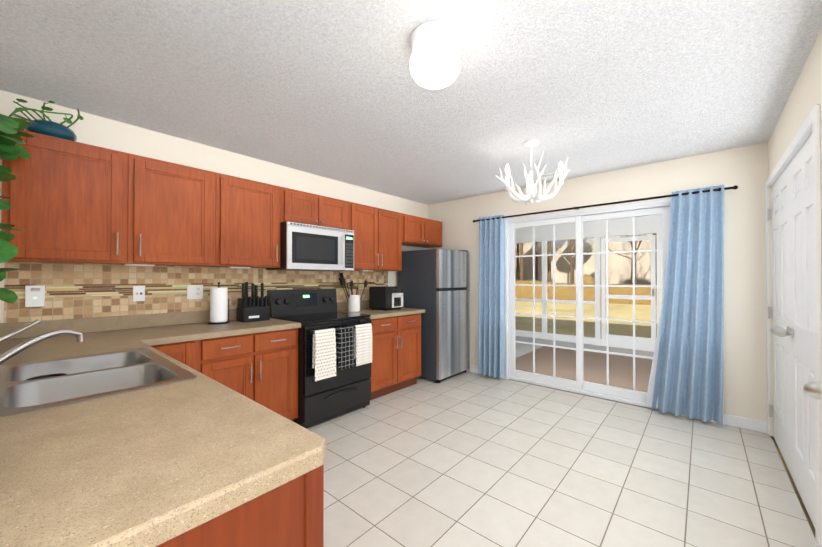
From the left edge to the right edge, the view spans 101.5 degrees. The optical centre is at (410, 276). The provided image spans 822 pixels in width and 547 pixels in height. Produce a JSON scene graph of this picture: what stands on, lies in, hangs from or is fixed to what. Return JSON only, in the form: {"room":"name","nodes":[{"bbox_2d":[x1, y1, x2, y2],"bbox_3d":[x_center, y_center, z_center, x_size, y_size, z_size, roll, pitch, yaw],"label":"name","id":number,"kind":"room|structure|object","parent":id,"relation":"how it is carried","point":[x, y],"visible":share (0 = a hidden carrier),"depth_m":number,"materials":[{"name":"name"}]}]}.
{"room":"kitchen","nodes":[
{"label":"kitchen","id":0,"kind":"room"},
{"bbox_2d":[0,90,427,322],"bbox_3d":[-2.338,0.085,2.258,0.120,2.420,8.070,0,-1,41],"label":"wall","id":1,"kind":"structure","parent":0,"point":[95,130],"depth_m":2.81,"materials":[{"name":"beige paint"}]},
{"bbox_2d":[4,262,387,322],"bbox_3d":[-1.383,0.096,3.259,0.010,0.380,3.265,0,-1,41],"label":"tiled wall","id":2,"kind":"structure","parent":1,"relation":"attached to","point":[74,290],"depth_m":2.50,"materials":[{"name":"tile"}]},
{"bbox_2d":[25,285,44,306],"bbox_3d":[-2.357,0.121,2.107,0.029,0.135,0.082,0,-1,41],"label":"outlet","id":3,"kind":"object","parent":2,"relation":"attached to","point":[34,295],"depth_m":2.10,"materials":[{"name":"white plastic"}]},
{"bbox_2d":[1,130,132,265],"bbox_3d":[-2.164,-0.458,2.126,0.318,0.735,0.532,0,-1,41],"label":"upper cabinet","id":4,"kind":"object","parent":2,"relation":"attached to","point":[69,201],"depth_m":2.02,"materials":[{"name":"brown wood"}]},
{"bbox_2d":[0,98,83,302],"bbox_3d":[-1.846,-0.471,1.664,1.311,1.190,0.399,0,-1,41],"label":"pothos plant","id":5,"kind":"object","parent":4,"relation":"on","point":[11,129],"visible":0.94,"depth_m":1.67,"materials":[{"name":"green plant"}]},
{"bbox_2d":[133,286,144,300],"bbox_3d":[-2.027,0.124,2.504,0.008,0.115,0.070,0,-1,41],"label":"outlet","id":6,"kind":"object","parent":2,"relation":"attached to","point":[138,291],"depth_m":2.50,"materials":[{"name":"white plastic"}]},
{"bbox_2d":[133,154,220,266],"bbox_3d":[-1.814,-0.456,2.529,0.318,0.735,0.534,0,-1,41],"label":"upper cabinet","id":7,"kind":"object","parent":2,"relation":"attached to","point":[177,207],"depth_m":2.43,"materials":[{"name":"brown wood"}]},
{"bbox_2d":[187,285,202,298],"bbox_3d":[-1.785,0.126,2.780,0.009,0.115,0.115,0,-1,41],"label":"outlet","id":8,"kind":"object","parent":2,"relation":"attached to","point":[193,291],"depth_m":2.78,"materials":[{"name":"white plastic"}]},
{"bbox_2d":[213,174,284,268],"bbox_3d":[-1.463,-0.453,2.933,0.318,0.735,0.538,0,-1,41],"label":"upper cabinet","id":9,"kind":"object","parent":2,"relation":"attached to","point":[252,212],"depth_m":2.83,"materials":[{"name":"brown wood"}]},
{"bbox_2d":[353,203,404,270],"bbox_3d":[-0.502,-0.445,4.041,0.318,0.735,0.854,0,-1,41],"label":"upper cabinet","id":10,"kind":"object","parent":2,"relation":"attached to","point":[379,234],"depth_m":3.93,"materials":[{"name":"brown wood"}]},
{"bbox_2d":[285,188,352,229],"bbox_3d":[-1.034,-0.657,3.429,0.318,0.320,0.769,0,-1,41],"label":"upper cabinet","id":11,"kind":"object","parent":1,"relation":"attached to","point":[300,206],"depth_m":3.32,"materials":[{"name":"brown wood"}]},
{"bbox_2d":[266,221,353,270],"bbox_3d":[-0.985,-0.278,3.384,0.447,0.426,0.758,0,-1,41],"label":"microwave","id":12,"kind":"object","parent":11,"relation":"attached to","point":[306,247],"visible":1,"depth_m":3.19,"materials":[{"name":"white plastic"}]},
{"bbox_2d":[0,0,821,204],"bbox_3d":[-0.934,-1.184,1.048,3.840,0.100,8.070,0,-1,41],"label":"ceiling","id":13,"kind":"structure","parent":0,"point":[332,89],"depth_m":1.91,"materials":[{"name":"white paint"}]},
{"bbox_2d":[410,20,460,89],"bbox_3d":[0.116,-1.024,1.599,0.244,0.213,0.244,0,-1,41],"label":"globe ceiling light","id":14,"kind":"object","parent":13,"relation":"attached to","point":[435,61],"visible":1,"depth_m":1.51,"materials":[{"name":"white glass"}]},
{"bbox_2d":[495,139,569,204],"bbox_3d":[1.028,-0.868,2.800,0.585,0.508,0.569,0,-1,41],"label":"antler chandelier","id":15,"kind":"object","parent":13,"relation":"hanging from","point":[533,193],"visible":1,"depth_m":2.73,"materials":[{"name":"white"}]},
{"bbox_2d":[540,169,570,177],"bbox_3d":[1.539,-1.111,3.621,0.320,0.009,0.110,0,-1,41],"label":"ceiling vent","id":16,"kind":"object","parent":13,"relation":"in","point":[548,174],"visible":0.6,"depth_m":3.63,"materials":[{"name":"white paint"}]},
{"bbox_2d":[307,371,814,546],"bbox_3d":[0.230,1.325,2.371,3.600,0.060,4.220,0,-1,41],"label":"floor","id":17,"kind":"structure","parent":0,"point":[469,459],"depth_m":2.19,"materials":[{"name":"tile"}]},
{"bbox_2d":[151,339,202,373],"bbox_3d":[-1.768,0.858,2.344,0.618,0.874,0.320,0,-1,41],"label":"base cabinet","id":18,"kind":"object","parent":17,"relation":"on","point":[190,353],"depth_m":2.21,"materials":[{"name":"brown wood"}]},
{"bbox_2d":[0,315,325,546],"bbox_3d":[-1.339,0.336,1.363,2.559,0.155,0.630,0,-1,41],"label":"countertop","id":19,"kind":"structure","parent":18,"relation":"on","point":[154,466],"depth_m":0.71,"materials":[{"name":"laminate"}]},
{"bbox_2d":[0,319,83,376],"bbox_3d":[-1.407,0.264,1.255,0.250,0.205,0.282,0,-1,41],"label":"faucet","id":20,"kind":"object","parent":19,"relation":"on","point":[19,348],"visible":1,"depth_m":1.26,"materials":[{"name":"silver metal"}]},
{"bbox_2d":[0,349,195,416],"bbox_3d":[-1.256,0.462,1.283,0.790,0.190,0.550,0,-1,41],"label":"sink","id":21,"kind":"object","parent":19,"relation":"in","point":[31,386],"visible":0.48,"depth_m":1.32,"materials":[{"name":"silver metal"}]},
{"bbox_2d":[203,328,297,421],"bbox_3d":[-1.443,0.861,2.718,0.618,0.874,0.825,0,-1,41],"label":"base cabinet","id":22,"kind":"object","parent":17,"relation":"on","point":[261,368],"depth_m":2.58,"materials":[{"name":"brown wood"}]},
{"bbox_2d":[136,308,300,337],"bbox_3d":[-1.509,0.352,2.627,0.644,0.140,1.057,0,-1,41],"label":"countertop","id":23,"kind":"structure","parent":22,"relation":"on","point":[195,321],"depth_m":2.65,"materials":[{"name":"laminate"}]},
{"bbox_2d":[208,282,228,323],"bbox_3d":[-1.588,0.212,2.778,0.156,0.341,0.156,0,-1,41],"label":"paper towel holder","id":24,"kind":"object","parent":23,"relation":"on","point":[219,306],"visible":1,"depth_m":2.73,"materials":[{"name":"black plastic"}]},
{"bbox_2d":[237,282,269,321],"bbox_3d":[-1.386,0.213,2.957,0.151,0.340,0.225,0,-1,41],"label":"knife block","id":25,"kind":"object","parent":23,"relation":"on","point":[253,307],"visible":1,"depth_m":2.91,"materials":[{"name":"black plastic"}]},
{"bbox_2d":[267,288,372,428],"bbox_3d":[-0.855,0.714,3.264,0.736,1.175,0.754,0,-1,41],"label":"range","id":26,"kind":"object","parent":17,"relation":"on","point":[334,359],"visible":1,"depth_m":3.05,"materials":[{"name":"black metal"}]},
{"bbox_2d":[312,328,335,380],"bbox_3d":[-0.738,0.656,2.870,0.043,0.415,0.211,0,-1,41],"label":"towel","id":27,"kind":"object","parent":26,"relation":"hanging from","point":[324,340],"depth_m":2.85,"materials":[{"name":"white fabric"}]},
{"bbox_2d":[336,326,354,370],"bbox_3d":[-0.594,0.637,3.036,0.043,0.375,0.186,0,-1,41],"label":"towel","id":28,"kind":"object","parent":26,"relation":"hanging from","point":[344,335],"depth_m":3.01,"materials":[{"name":"fabric"}]},
{"bbox_2d":[354,323,371,365],"bbox_3d":[-0.456,0.638,3.195,0.043,0.376,0.202,0,-1,41],"label":"towel","id":29,"kind":"object","parent":26,"relation":"hanging from","point":[362,332],"depth_m":3.17,"materials":[{"name":"white fabric"}]},
{"bbox_2d":[370,313,420,399],"bbox_3d":[-0.382,0.869,3.941,0.618,0.874,0.876,0,-1,41],"label":"base cabinet","id":30,"kind":"object","parent":17,"relation":"on","point":[396,340],"depth_m":3.72,"materials":[{"name":"brown wood"}]},
{"bbox_2d":[337,300,424,318],"bbox_3d":[-0.366,0.361,3.943,0.644,0.140,0.897,0,-1,41],"label":"countertop","id":31,"kind":"structure","parent":30,"relation":"on","point":[364,305],"depth_m":3.88,"materials":[{"name":"laminate"}]},
{"bbox_2d":[338,273,367,311],"bbox_3d":[-0.698,0.169,3.852,0.269,0.442,0.305,0,-1,41],"label":"utensil crock","id":32,"kind":"object","parent":31,"relation":"on","point":[353,302],"visible":1,"depth_m":3.76,"materials":[{"name":"white ceramic"}]},
{"bbox_2d":[369,286,402,310],"bbox_3d":[-0.292,0.253,4.036,0.318,0.275,0.300,0,-1,41],"label":"toaster","id":33,"kind":"object","parent":31,"relation":"on","point":[385,298],"visible":1,"depth_m":3.92,"materials":[{"name":"black plastic"}]},
{"bbox_2d":[398,249,469,382],"bbox_3d":[0.316,0.474,4.593,0.704,1.673,0.700,0,-1,41],"label":"refrigerator","id":34,"kind":"object","parent":17,"relation":"on","point":[434,283],"visible":0.94,"depth_m":4.28,"materials":[{"name":"grey metal"}]},
{"bbox_2d":[428,142,767,421],"bbox_3d":[1.708,0.096,3.990,3.720,2.420,0.150,0,-1,41],"label":"wall","id":35,"kind":"structure","parent":0,"point":[744,169],"depth_m":2.96,"materials":[{"name":"beige paint"}]},
{"bbox_2d":[405,214,441,247],"bbox_3d":[0.067,-0.626,4.697,0.318,0.365,0.878,0,-1,41],"label":"upper cabinet","id":36,"kind":"object","parent":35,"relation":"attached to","point":[419,231],"depth_m":4.60,"materials":[{"name":"brown wood"}]},
{"bbox_2d":[470,365,504,378],"bbox_3d":[1.016,1.262,4.474,0.509,0.095,0.013,0,-1,41],"label":"baseboard","id":37,"kind":"structure","parent":35,"relation":"attached to","point":[474,369],"depth_m":4.59,"materials":[{"name":"white paint"}]},
{"bbox_2d":[504,199,670,409],"bbox_3d":[1.906,0.281,3.801,1.749,2.048,0.134,0,-1,41],"label":"sliding glass door","id":38,"kind":"structure","parent":35,"relation":"in","point":[580,385],"depth_m":3.78,"materials":[{"name":"clear glass"}]},
{"bbox_2d":[473,185,737,424],"bbox_3d":[1.816,0.243,3.702,2.576,2.072,0.139,0,-1,41],"label":"curtains","id":39,"kind":"object","parent":35,"relation":"attached to","point":[686,376],"visible":1,"depth_m":3.09,"materials":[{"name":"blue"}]},
{"bbox_2d":[681,413,766,432],"bbox_3d":[2.740,1.252,2.978,0.604,0.095,0.013,0,-1,41],"label":"baseboard","id":40,"kind":"structure","parent":35,"relation":"attached to","point":[745,423],"depth_m":2.88,"materials":[{"name":"white paint"}]},
{"bbox_2d":[768,29,821,436],"bbox_3d":[0.422,0.068,-0.237,0.120,2.420,7.920,0,-1,41],"label":"wall","id":41,"kind":"structure","parent":0,"point":[805,98],"depth_m":1.90,"materials":[{"name":"beige paint"}]},
{"bbox_2d":[767,163,791,475],"bbox_3d":[2.673,0.278,2.466,0.120,2.020,0.762,0,-1,41],"label":"closet door","id":42,"kind":"structure","parent":41,"relation":"in","point":[779,314],"depth_m":2.41,"materials":[{"name":"white paint"}]},
{"bbox_2d":[765,104,821,546],"bbox_3d":[2.463,0.249,2.141,0.116,2.090,1.649,0,-1,41],"label":"door frame","id":43,"kind":"structure","parent":41,"relation":"attached to","point":[810,126],"depth_m":1.57,"materials":[{"name":"white paint"}]},
{"bbox_2d":[773,134,814,527],"bbox_3d":[2.171,0.274,1.887,0.120,2.020,0.762,0,-1,41],"label":"closet door","id":44,"kind":"structure","parent":41,"relation":"in","point":[801,333],"depth_m":1.91,"materials":[{"name":"white paint"}]},
{"bbox_2d":[803,382,821,399],"bbox_3d":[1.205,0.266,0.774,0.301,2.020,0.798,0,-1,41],"label":"door handle","id":45,"kind":"object","parent":44,"relation":"attached to","point":[812,389],"depth_m":1.09,"materials":[{"name":"silver metal"}]},
{"label":"outside","id":46,"kind":"structure","parent":0,"visible":0},
{"bbox_2d":[515,234,650,284],"bbox_3d":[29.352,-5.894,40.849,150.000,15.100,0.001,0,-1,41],"label":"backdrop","id":47,"kind":"structure","parent":46,"point":[620,270],"depth_m":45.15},
{"bbox_2d":[508,336,774,440],"bbox_3d":[2.810,1.433,5.342,6.000,0.165,3.350,0,-1,41],"label":"floor","id":48,"kind":"structure","parent":46,"point":[519,348],"depth_m":6.38,"materials":[{"name":"grey"}]},
{"bbox_2d":[516,346,652,391],"bbox_3d":[2.834,1.341,4.990,2.400,0.012,2.050,0,-1,41],"label":"rug","id":49,"kind":"object","parent":48,"relation":"on","point":[589,374],"depth_m":5.01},
{"bbox_2d":[515,214,662,351],"bbox_3d":[2.941,0.034,5.502,6.600,2.635,3.750,0,-1,41],"label":"window frame","id":50,"kind":"structure","parent":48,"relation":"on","point":[542,235],"depth_m":6.63,"materials":[{"name":"white paint"}]},
{"bbox_2d":[515,301,814,536],"bbox_3d":[36.540,1.812,49.078,130.000,0.200,117.630,0,-1,41],"label":"ground","id":51,"kind":"structure","parent":46,"point":[525,307],"depth_m":11.23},
{"bbox_2d":[515,280,656,304],"bbox_3d":[11.651,0.871,20.412,62.000,1.293,2.486,0,-1,41],"label":"hedge","id":52,"kind":"object","parent":51,"relation":"on","point":[562,291],"depth_m":20.45,"materials":[{"name":"plant"}]},
{"bbox_2d":[515,233,656,284],"bbox_3d":[20.362,-6.971,25.279,66.396,17.767,23.584,0,-1,41],"label":"trees","id":53,"kind":"object","parent":51,"relation":"on","point":[587,278],"depth_m":32.49,"materials":[{"name":"brown plant"}]}
]}

